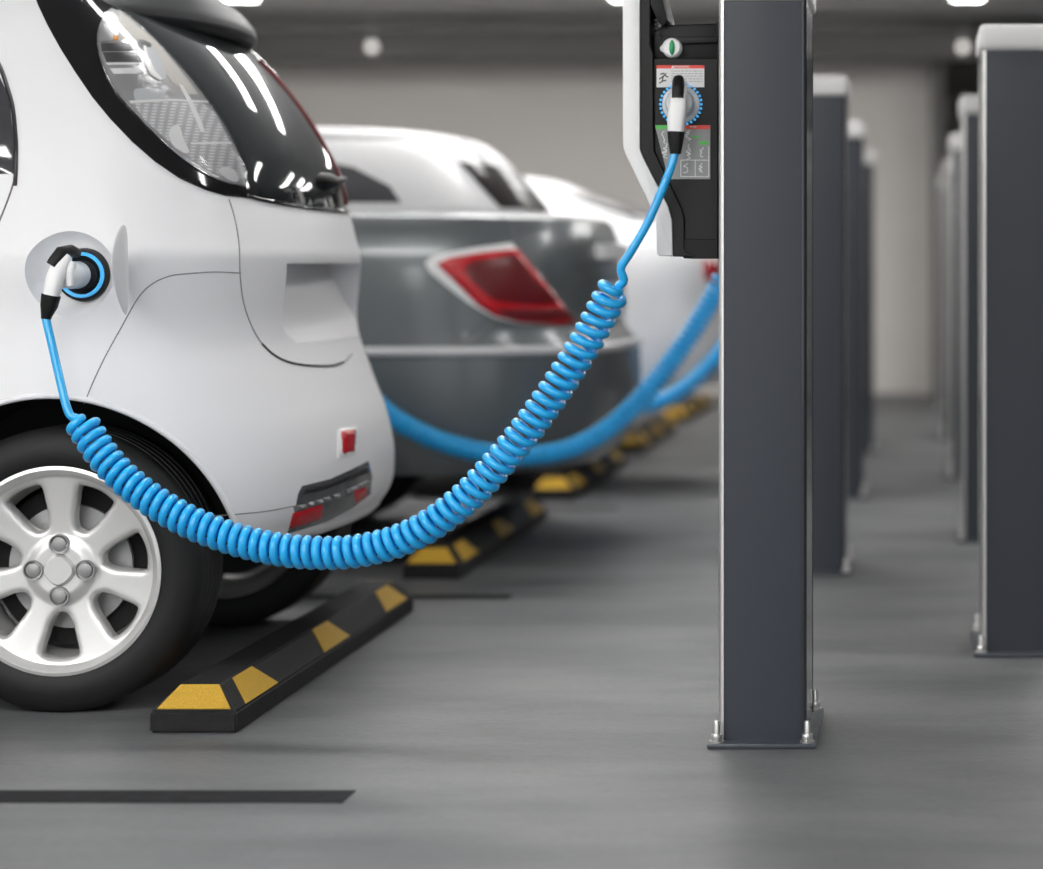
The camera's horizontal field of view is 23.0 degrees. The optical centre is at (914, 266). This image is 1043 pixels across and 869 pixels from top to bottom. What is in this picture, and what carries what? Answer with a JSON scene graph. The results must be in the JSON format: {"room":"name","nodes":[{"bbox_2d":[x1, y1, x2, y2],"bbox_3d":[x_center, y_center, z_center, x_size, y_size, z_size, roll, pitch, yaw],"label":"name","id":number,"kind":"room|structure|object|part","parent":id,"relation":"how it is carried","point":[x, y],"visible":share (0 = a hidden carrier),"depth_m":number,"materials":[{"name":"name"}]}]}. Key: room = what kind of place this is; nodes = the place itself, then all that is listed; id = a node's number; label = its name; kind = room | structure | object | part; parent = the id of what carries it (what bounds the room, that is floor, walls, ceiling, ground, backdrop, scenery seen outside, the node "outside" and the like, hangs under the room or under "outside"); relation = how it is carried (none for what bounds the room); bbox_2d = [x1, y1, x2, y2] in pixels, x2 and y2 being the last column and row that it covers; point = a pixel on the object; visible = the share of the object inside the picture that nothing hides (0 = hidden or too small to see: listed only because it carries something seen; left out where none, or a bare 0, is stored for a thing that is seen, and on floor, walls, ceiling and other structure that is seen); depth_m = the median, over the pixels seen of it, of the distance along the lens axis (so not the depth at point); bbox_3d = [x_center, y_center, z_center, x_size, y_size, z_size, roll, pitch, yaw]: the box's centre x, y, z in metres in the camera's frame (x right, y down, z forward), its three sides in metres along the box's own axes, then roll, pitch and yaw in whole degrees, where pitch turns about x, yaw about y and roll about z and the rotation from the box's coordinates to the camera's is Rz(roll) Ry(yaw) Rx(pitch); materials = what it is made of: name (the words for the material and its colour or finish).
{"room":"indoor parking garage","nodes":[
{"label":"indoor parking garage","id":0,"kind":"room"},
{"bbox_2d":[0,393,1042,868],"bbox_3d":[-3.500,1.010,9.500,25.000,0.200,33.000,0,0,0],"label":"floor","id":1,"kind":"structure","parent":0,"point":[565,721],"depth_m":4.95,"materials":[{"name":"concrete"}]},
{"bbox_2d":[0,790,355,802],"bbox_3d":[-2.686,0.909,4.292,3.429,0.002,0.101,0,0,0],"label":"parking line","id":2,"kind":"object","parent":1,"relation":"on","point":[6,796],"visible":1,"depth_m":4.29,"materials":[{"name":"paint"}]},
{"bbox_2d":[0,0,393,711],"bbox_3d":[-2.898,0.102,5.722,3.302,1.617,1.619,0,0,0],"label":"hatchback car","id":3,"kind":"object","parent":1,"relation":"on","point":[213,335],"visible":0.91,"depth_m":5.17,"materials":[{"name":"white paint"}]},
{"bbox_2d":[80,260,96,289],"bbox_3d":[-1.692,0.016,5.090,0.068,0.068,0.014,0,0,0],"label":"socket","id":4,"kind":"object","parent":3,"relation":"attached to","point":[92,264],"depth_m":5.08,"materials":[{"name":"grey plastic"}]},
{"bbox_3d":[-1.671,-0.477,5.223,0.015,0.016,0.015,0,0,45],"label":"amber bulb","id":5,"kind":"part","parent":3,"relation":"part of","materials":[{"name":"orange"}]},
{"bbox_2d":[101,42,151,50],"bbox_3d":[-1.648,-0.460,5.237,0.027,0.034,0.129,0,0,41],"label":"lamp","id":6,"kind":"object","parent":3,"relation":"attached to","point":[105,46],"depth_m":5.22,"materials":[{"name":"grey"}]},
{"bbox_3d":[-1.632,-0.370,5.245,0.428,0.452,0.212,0,0,0],"label":"pillar trim","id":7,"kind":"part","parent":3,"relation":"part of","materials":[{"name":"black"}]},
{"bbox_2d":[133,88,164,99],"bbox_3d":[-1.595,-0.356,5.204,0.023,0.033,0.072,0,0,44],"label":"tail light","id":8,"kind":"object","parent":3,"relation":"on","point":[138,93],"depth_m":5.20,"materials":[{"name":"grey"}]},
{"bbox_2d":[143,46,165,79],"bbox_3d":[-1.605,-0.427,5.256,0.058,0.080,0.046,0,0,39],"label":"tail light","id":9,"kind":"object","parent":3,"relation":"on","point":[154,57],"depth_m":5.25,"materials":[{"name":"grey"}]},
{"bbox_3d":[-1.602,-0.450,5.285,0.169,0.179,0.069,0,0,-23],"label":"panel","id":10,"kind":"part","parent":3,"relation":"part of","materials":[{"name":"grey"}]},
{"bbox_3d":[-1.521,-0.269,5.246,0.079,0.171,0.235,0,0,36],"label":"ribbed panel","id":11,"kind":"part","parent":3,"relation":"part of","materials":[{"name":"silver metal"}]},
{"bbox_2d":[259,60,347,203],"bbox_3d":[-1.467,-0.324,6.002,0.210,0.347,0.016,0,0,-14],"label":"lamp","id":12,"kind":"object","parent":3,"relation":"attached to","point":[341,188],"depth_m":5.99,"materials":[{"name":"black glass"}]},
{"bbox_3d":[-1.387,-0.210,6.011,0.028,0.032,0.405,0,0,-8],"label":"wiper arm","id":13,"kind":"part","parent":3,"relation":"part of","materials":[{"name":"black"}]},
{"bbox_3d":[-1.265,0.390,5.585,0.022,0.062,0.178,0,0,5],"label":"reflector frame","id":14,"kind":"part","parent":3,"relation":"part of","materials":[{"name":"white"}]},
{"bbox_2d":[150,581,412,732],"bbox_3d":[-1.409,0.866,5.740,0.170,0.088,1.720,0,0,0],"label":"wheel stop","id":15,"kind":"object","parent":1,"relation":"on","point":[227,696],"visible":1,"depth_m":5.34,"materials":[{"name":"rubber"}]},
{"bbox_2d":[304,595,511,598],"bbox_3d":[-2.758,0.909,6.894,3.284,0.002,0.083,0,0,0],"label":"parking line","id":16,"kind":"object","parent":1,"relation":"on","point":[308,596],"visible":0.27,"depth_m":6.89,"materials":[{"name":"paint"}]},
{"bbox_2d":[279,127,641,556],"bbox_3d":[-3.152,0.230,8.280,4.455,1.360,1.790,0,0,0],"label":"car","id":17,"kind":"object","parent":1,"relation":"on","point":[471,289],"visible":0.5,"depth_m":7.53,"materials":[{"name":"silver metal"}]},
{"bbox_2d":[437,248,574,324],"bbox_3d":[-1.216,0.061,7.558,0.478,0.234,0.088,0,0,-38],"label":"tail light","id":18,"kind":"object","parent":17,"relation":"attached to","point":[476,286],"depth_m":7.50,"materials":[{"name":"red plastic"}]},
{"bbox_3d":[-1.000,-0.050,8.280,0.058,0.050,0.660,0,0,0],"label":"boot handle","id":19,"kind":"part","parent":17,"relation":"part of","materials":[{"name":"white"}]},
{"bbox_3d":[-0.995,0.107,8.280,0.033,0.115,0.520,0,0,0],"label":"number plate","id":20,"kind":"part","parent":17,"relation":"part of","materials":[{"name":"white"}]},
{"bbox_2d":[402,497,546,578],"bbox_3d":[-1.409,0.866,8.140,0.170,0.088,1.720,0,0,0],"label":"wheel stop","id":21,"kind":"object","parent":1,"relation":"on","point":[472,543],"visible":0.92,"depth_m":7.75,"materials":[{"name":"rubber"}]},
{"bbox_2d":[389,507,618,509],"bbox_3d":[-2.760,0.909,9.420,3.280,0.002,0.083,0,0,0],"label":"parking line","id":22,"kind":"object","parent":1,"relation":"on","point":[547,508],"visible":0.2,"depth_m":9.40,"materials":[{"name":"paint"}]},
{"bbox_2d":[410,177,718,497],"bbox_3d":[-3.004,0.260,10.700,4.451,1.300,1.800,0,0,0],"label":"car","id":23,"kind":"object","parent":1,"relation":"on","point":[662,292],"visible":0.11,"depth_m":10.03,"materials":[{"name":"white paint"}]},
{"bbox_2d":[703,260,718,283],"bbox_3d":[-0.832,0.021,10.408,0.035,0.102,0.340,0,0,10],"label":"tail light","id":24,"kind":"object","parent":23,"relation":"attached to","point":[710,267],"depth_m":10.29,"materials":[{"name":"red plastic"}]},
{"bbox_2d":[531,448,625,500],"bbox_3d":[-1.409,0.866,10.590,0.170,0.088,1.720,0,0,0],"label":"wheel stop","id":25,"kind":"object","parent":1,"relation":"on","point":[569,483],"visible":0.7,"depth_m":10.00,"materials":[{"name":"rubber"}]},
{"bbox_2d":[616,415,676,452],"bbox_3d":[-1.409,0.866,13.060,0.170,0.088,1.720,0,0,0],"label":"wheel stop","id":26,"kind":"object","parent":1,"relation":"on","point":[645,435],"visible":0.8,"depth_m":12.71,"materials":[{"name":"rubber"}]},
{"bbox_2d":[661,393,711,422],"bbox_3d":[-1.409,0.866,15.460,0.170,0.088,1.720,0,0,0],"label":"wheel stop","id":27,"kind":"object","parent":1,"relation":"on","point":[690,407],"visible":0.91,"depth_m":15.02,"materials":[{"name":"rubber"}]},
{"bbox_2d":[707,0,822,748],"bbox_3d":[-0.290,0.170,4.913,0.206,1.480,0.393,0,0,0],"label":"post","id":28,"kind":"object","parent":1,"relation":"on","point":[768,699],"visible":1,"depth_m":4.76,"materials":[{"name":"grey metal"}]},
{"bbox_2d":[623,0,718,258],"bbox_3d":[-0.469,-0.293,4.896,0.184,0.554,0.207,0,0,0],"label":"charger","id":29,"kind":"object","parent":28,"relation":"attached to","point":[687,216],"visible":0.91,"depth_m":4.81,"materials":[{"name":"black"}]},
{"bbox_2d":[40,75,694,569],"bbox_3d":[-1.086,0.110,4.856,1.331,0.954,0.171,0,0,11],"label":"charging cable","id":30,"kind":"object","parent":29,"relation":"attached to","point":[63,272],"visible":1,"depth_m":4.81,"materials":[{"name":"blue plastic"}]},
{"bbox_3d":[-1.705,0.015,4.974,0.050,0.093,0.052,0,0,0],"label":"handle","id":31,"kind":"part","parent":30,"relation":"part of","materials":[{"name":"white plastic"}]},
{"bbox_3d":[-0.452,-0.307,4.757,0.038,0.104,0.056,0,0,0],"label":"handle","id":32,"kind":"part","parent":30,"relation":"part of","materials":[{"name":"white plastic"}]},
{"bbox_3d":[-0.493,-0.517,4.886,0.032,0.107,0.168,0,0,0],"label":"hood arm","id":33,"kind":"part","parent":29,"relation":"part of","materials":[{"name":"black plastic"}]},
{"bbox_2d":[659,83,702,124],"bbox_3d":[-0.450,-0.313,4.809,0.084,0.084,0.026,0,0,0],"label":"socket","id":34,"kind":"object","parent":29,"relation":"attached to","point":[695,89],"depth_m":4.81,"materials":[{"name":"white plastic"}]},
{"bbox_2d":[653,23,715,57],"bbox_3d":[-0.442,-0.435,4.886,0.126,0.071,0.187,0,0,0],"label":"switch","id":35,"kind":"object","parent":29,"relation":"attached to","point":[670,40],"depth_m":4.82,"materials":[{"name":"black"}]},
{"bbox_2d":[671,70,701,81],"bbox_3d":[-0.439,-0.367,4.806,0.059,0.022,0.001,0,0,0],"label":"print","id":36,"kind":"object","parent":29,"relation":"attached to","point":[671,70],"depth_m":4.81},
{"bbox_3d":[-0.441,-0.210,4.899,0.124,0.382,0.182,0,0,0],"label":"panel","id":37,"kind":"part","parent":29,"relation":"part of","materials":[{"name":"black plastic"}]},
{"bbox_3d":[-0.412,-0.035,4.896,0.066,0.037,0.183,0,0,0],"label":"foot panel","id":38,"kind":"part","parent":29,"relation":"part of","materials":[{"name":"black plastic"}]},
{"bbox_3d":[-0.380,-0.249,4.895,0.006,0.451,0.150,0,0,0],"label":"mounting rail","id":39,"kind":"part","parent":29,"relation":"part of","materials":[{"name":"black"}]},
{"bbox_2d":[709,739,723,742],"bbox_3d":[-0.376,0.899,4.738,0.029,0.003,0.029,0,0,0],"label":"washer","id":40,"kind":"object","parent":28,"relation":"in","point":[710,740],"depth_m":4.73,"materials":[{"name":"silver metal"}]},
{"bbox_3d":[-0.369,0.190,4.760,0.006,1.420,0.014,0,0,-45],"label":"corner trim","id":41,"kind":"part","parent":28,"relation":"part of","materials":[{"name":"silver metal"}]},
{"bbox_3d":[-0.290,0.905,4.913,0.206,0.010,0.393,0,0,0],"label":"plate","id":42,"kind":"part","parent":28,"relation":"part of","materials":[{"name":"grey paint"}]},
{"bbox_3d":[-0.211,0.190,4.760,0.006,1.420,0.014,0,0,45],"label":"corner trim","id":43,"kind":"part","parent":28,"relation":"part of","materials":[{"name":"grey paint"}]},
{"bbox_2d":[800,740,814,742],"bbox_3d":[-0.204,0.899,4.738,0.029,0.003,0.029,0,0,0],"label":"washer","id":44,"kind":"object","parent":28,"relation":"in","point":[801,741],"depth_m":4.73,"materials":[{"name":"silver metal"}]},
{"bbox_3d":[-0.209,0.190,4.910,0.005,1.420,0.286,0,0,0],"label":"panel","id":45,"kind":"part","parent":28,"relation":"part of","materials":[{"name":"grey paint"}]},
{"bbox_2d":[813,75,854,575],"bbox_3d":[-0.290,0.170,7.559,0.206,1.480,0.393,0,0,0],"label":"post","id":46,"kind":"object","parent":1,"relation":"on","point":[832,555],"visible":0.52,"depth_m":7.40,"materials":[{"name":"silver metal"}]},
{"bbox_2d":[382,274,718,466],"bbox_3d":[-1.078,0.111,7.340,1.319,0.954,0.167,0,0,-2],"label":"charging cable","id":47,"kind":"object","parent":46,"relation":"attached to","point":[404,424],"visible":0.64,"depth_m":7.34,"materials":[{"name":"blue plastic"}]},
{"bbox_3d":[-0.290,0.905,7.559,0.206,0.010,0.393,0,0,0],"label":"plate","id":48,"kind":"part","parent":46,"relation":"part of","materials":[{"name":"grey paint"}]},
{"bbox_3d":[-0.211,0.190,7.405,0.006,1.420,0.014,0,0,45],"label":"corner trim","id":49,"kind":"part","parent":46,"relation":"part of","materials":[{"name":"grey paint"}]},
{"bbox_3d":[-0.209,0.190,7.555,0.005,1.420,0.286,0,0,0],"label":"panel","id":50,"kind":"part","parent":46,"relation":"part of","materials":[{"name":"grey paint"}]},
{"bbox_2d":[848,122,868,498],"bbox_3d":[-0.290,0.170,9.989,0.206,1.480,0.393,0,0,0],"label":"post","id":51,"kind":"object","parent":1,"relation":"on","point":[857,486],"visible":0.45,"depth_m":9.83,"materials":[{"name":"silver metal"}]},
{"bbox_2d":[637,342,718,415],"bbox_3d":[-1.077,0.111,9.756,1.323,0.954,0.167,0,0,-4],"label":"charging cable","id":52,"kind":"object","parent":51,"relation":"attached to","point":[684,386],"visible":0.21,"depth_m":9.76,"materials":[{"name":"blue plastic"}]},
{"bbox_3d":[-0.290,0.905,9.989,0.206,0.010,0.393,0,0,0],"label":"plate","id":53,"kind":"part","parent":51,"relation":"part of","materials":[{"name":"grey paint"}]},
{"bbox_3d":[-0.211,0.190,9.835,0.006,1.420,0.014,0,0,45],"label":"corner trim","id":54,"kind":"part","parent":51,"relation":"part of","materials":[{"name":"grey paint"}]},
{"bbox_3d":[-0.209,0.190,9.985,0.005,1.420,0.286,0,0,0],"label":"panel","id":55,"kind":"part","parent":51,"relation":"part of","materials":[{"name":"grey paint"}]},
{"bbox_2d":[864,151,877,452],"bbox_3d":[-0.290,0.170,12.409,0.206,1.480,0.393,0,0,0],"label":"post","id":56,"kind":"object","parent":1,"relation":"on","point":[870,446],"visible":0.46,"depth_m":12.25,"materials":[{"name":"silver metal"}]},
{"bbox_3d":[-0.290,0.905,12.409,0.206,0.010,0.393,0,0,0],"label":"plate","id":57,"kind":"part","parent":56,"relation":"part of","materials":[{"name":"grey paint"}]},
{"bbox_3d":[-0.211,0.190,12.255,0.006,1.420,0.014,0,0,45],"label":"corner trim","id":58,"kind":"part","parent":56,"relation":"part of","materials":[{"name":"grey paint"}]},
{"bbox_3d":[-0.209,0.190,12.405,0.005,1.420,0.286,0,0,0],"label":"panel","id":59,"kind":"part","parent":56,"relation":"part of","materials":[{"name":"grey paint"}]},
{"bbox_2d":[937,176,943,412],"bbox_3d":[0.240,0.170,15.758,0.206,1.480,0.393,0,0,0],"label":"post","id":60,"kind":"object","parent":1,"relation":"on","point":[940,409],"visible":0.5,"depth_m":15.60,"materials":[{"name":"silver metal"}]},
{"bbox_3d":[0.162,0.190,15.605,0.006,1.420,0.014,0,0,-45],"label":"corner trim","id":61,"kind":"part","parent":60,"relation":"part of","materials":[{"name":"silver metal"}]},
{"bbox_2d":[940,159,949,439],"bbox_3d":[0.240,0.170,13.358,0.206,1.480,0.393,0,0,0],"label":"post","id":62,"kind":"object","parent":1,"relation":"on","point":[945,435],"visible":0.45,"depth_m":13.20,"materials":[{"name":"silver metal"}]},
{"bbox_3d":[0.160,0.190,13.355,0.005,1.420,0.286,0,0,0],"label":"panel","id":63,"kind":"part","parent":62,"relation":"part of","materials":[{"name":"grey paint"}]},
{"bbox_3d":[0.240,0.905,13.358,0.206,0.010,0.393,0,0,0],"label":"plate","id":64,"kind":"part","parent":62,"relation":"part of","materials":[{"name":"grey paint"}]},
{"bbox_3d":[0.162,0.190,13.205,0.006,1.420,0.014,0,0,-45],"label":"corner trim","id":65,"kind":"part","parent":62,"relation":"part of","materials":[{"name":"silver metal"}]},
{"bbox_2d":[946,135,960,478],"bbox_3d":[0.240,0.170,10.909,0.206,1.480,0.393,0,0,0],"label":"post","id":66,"kind":"object","parent":1,"relation":"on","point":[953,471],"visible":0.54,"depth_m":10.75,"materials":[{"name":"silver metal"}]},
{"bbox_3d":[0.162,0.190,11.055,0.006,1.420,0.014,0,0,45],"label":"corner trim","id":67,"kind":"part","parent":66,"relation":"part of","materials":[{"name":"silver metal"}]},
{"bbox_3d":[0.162,0.190,10.755,0.006,1.420,0.014,0,0,-45],"label":"corner trim","id":68,"kind":"part","parent":66,"relation":"part of","materials":[{"name":"silver metal"}]},
{"bbox_3d":[0.240,0.905,10.909,0.206,0.010,0.393,0,0,0],"label":"plate","id":69,"kind":"part","parent":66,"relation":"part of","materials":[{"name":"grey paint"}]},
{"bbox_2d":[955,95,978,542],"bbox_3d":[0.240,0.170,8.438,0.206,1.480,0.393,0,0,0],"label":"post","id":70,"kind":"object","parent":1,"relation":"on","point":[967,529],"visible":0.45,"depth_m":8.28,"materials":[{"name":"silver metal"}]},
{"bbox_3d":[0.160,0.190,8.435,0.005,1.420,0.286,0,0,0],"label":"panel","id":71,"kind":"part","parent":70,"relation":"part of","materials":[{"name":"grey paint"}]},
{"bbox_3d":[0.162,0.190,8.285,0.006,1.420,0.014,0,0,-45],"label":"corner trim","id":72,"kind":"part","parent":70,"relation":"part of","materials":[{"name":"silver metal"}]},
{"bbox_3d":[0.240,0.905,8.438,0.206,0.010,0.393,0,0,0],"label":"plate","id":73,"kind":"part","parent":70,"relation":"part of","materials":[{"name":"grey paint"}]},
{"bbox_2d":[970,24,1042,657],"bbox_3d":[0.240,0.170,6.019,0.206,1.480,0.393,0,0,0],"label":"post","id":74,"kind":"object","parent":1,"relation":"on","point":[1009,620],"visible":1,"depth_m":5.86,"materials":[{"name":"silver metal"}]},
{"bbox_3d":[0.160,0.190,6.015,0.005,1.420,0.286,0,0,0],"label":"panel","id":75,"kind":"part","parent":74,"relation":"part of","materials":[{"name":"grey paint"}]},
{"bbox_3d":[0.162,0.190,5.865,0.006,1.420,0.014,0,0,-45],"label":"corner trim","id":76,"kind":"part","parent":74,"relation":"part of","materials":[{"name":"silver metal"}]},
{"bbox_3d":[0.240,0.905,6.019,0.206,0.010,0.393,0,0,0],"label":"plate","id":77,"kind":"part","parent":74,"relation":"part of","materials":[{"name":"grey paint"}]},
{"bbox_2d":[267,64,930,392],"bbox_3d":[-7.938,-0.400,22.000,16.125,2.620,8.000,0,0,0],"label":"wall","id":78,"kind":"structure","parent":0,"point":[563,123],"depth_m":18.00,"materials":[{"name":"paint"}]},
{"bbox_2d":[252,29,978,63],"bbox_3d":[-3.500,-1.520,17.225,25.000,0.200,0.450,0,0,0],"label":"beam","id":79,"kind":"structure","parent":0,"point":[274,46],"depth_m":17.00,"materials":[{"name":"grey paint"}]},
{"bbox_2d":[222,0,1042,98],"bbox_3d":[-3.500,-1.835,11.750,25.000,0.250,28.500,0,0,0],"label":"ceiling","id":80,"kind":"structure","parent":0,"point":[960,80],"depth_m":17.00,"materials":[{"name":"concrete"}]},
{"bbox_2d":[367,14,376,51],"bbox_3d":[-3.671,-1.583,16.900,0.064,0.255,0.064,0,0,0],"label":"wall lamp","id":81,"kind":"object","parent":80,"relation":"attached to","point":[371,46],"visible":1,"depth_m":16.89,"materials":[{"name":"white"}]},
{"bbox_3d":[-3.671,-1.616,16.900,0.015,0.188,0.015,0,0,22],"label":"stem","id":82,"kind":"part","parent":81,"relation":"part of","materials":[{"name":"grey metal"}]},
{"bbox_3d":[-3.671,-1.487,16.900,0.064,0.064,0.064,0,0,0],"label":"globe","id":83,"kind":"part","parent":81,"relation":"part of","materials":[{"name":"white glass"}]},
{"bbox_2d":[958,14,967,51],"bbox_3d":[0.325,-1.583,16.900,0.064,0.255,0.064,0,0,0],"label":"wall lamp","id":84,"kind":"object","parent":80,"relation":"attached to","point":[962,46],"visible":1,"depth_m":16.89,"materials":[{"name":"white"}]},
{"bbox_3d":[0.325,-1.616,16.900,0.015,0.188,0.015,0,0,-22],"label":"stem","id":85,"kind":"part","parent":84,"relation":"part of","materials":[{"name":"grey metal"}]},
{"bbox_3d":[0.325,-1.487,16.900,0.064,0.064,0.064,0,0,0],"label":"globe","id":86,"kind":"part","parent":84,"relation":"part of","materials":[{"name":"white glass"}]},
{"bbox_2d":[931,63,943,397],"bbox_3d":[0.158,-0.290,17.675,0.085,2.400,0.550,0,0,0],"label":"pillar","id":87,"kind":"structure","parent":0,"point":[937,69],"depth_m":17.40,"materials":[{"name":"grey paint"}]},
{"bbox_2d":[944,99,960,159],"bbox_3d":[4.562,-0.400,25.700,8.875,2.620,0.400,0,0,0],"label":"wall","id":88,"kind":"structure","parent":0,"point":[952,121],"depth_m":25.50,"materials":[{"name":"paint"}]}
]}

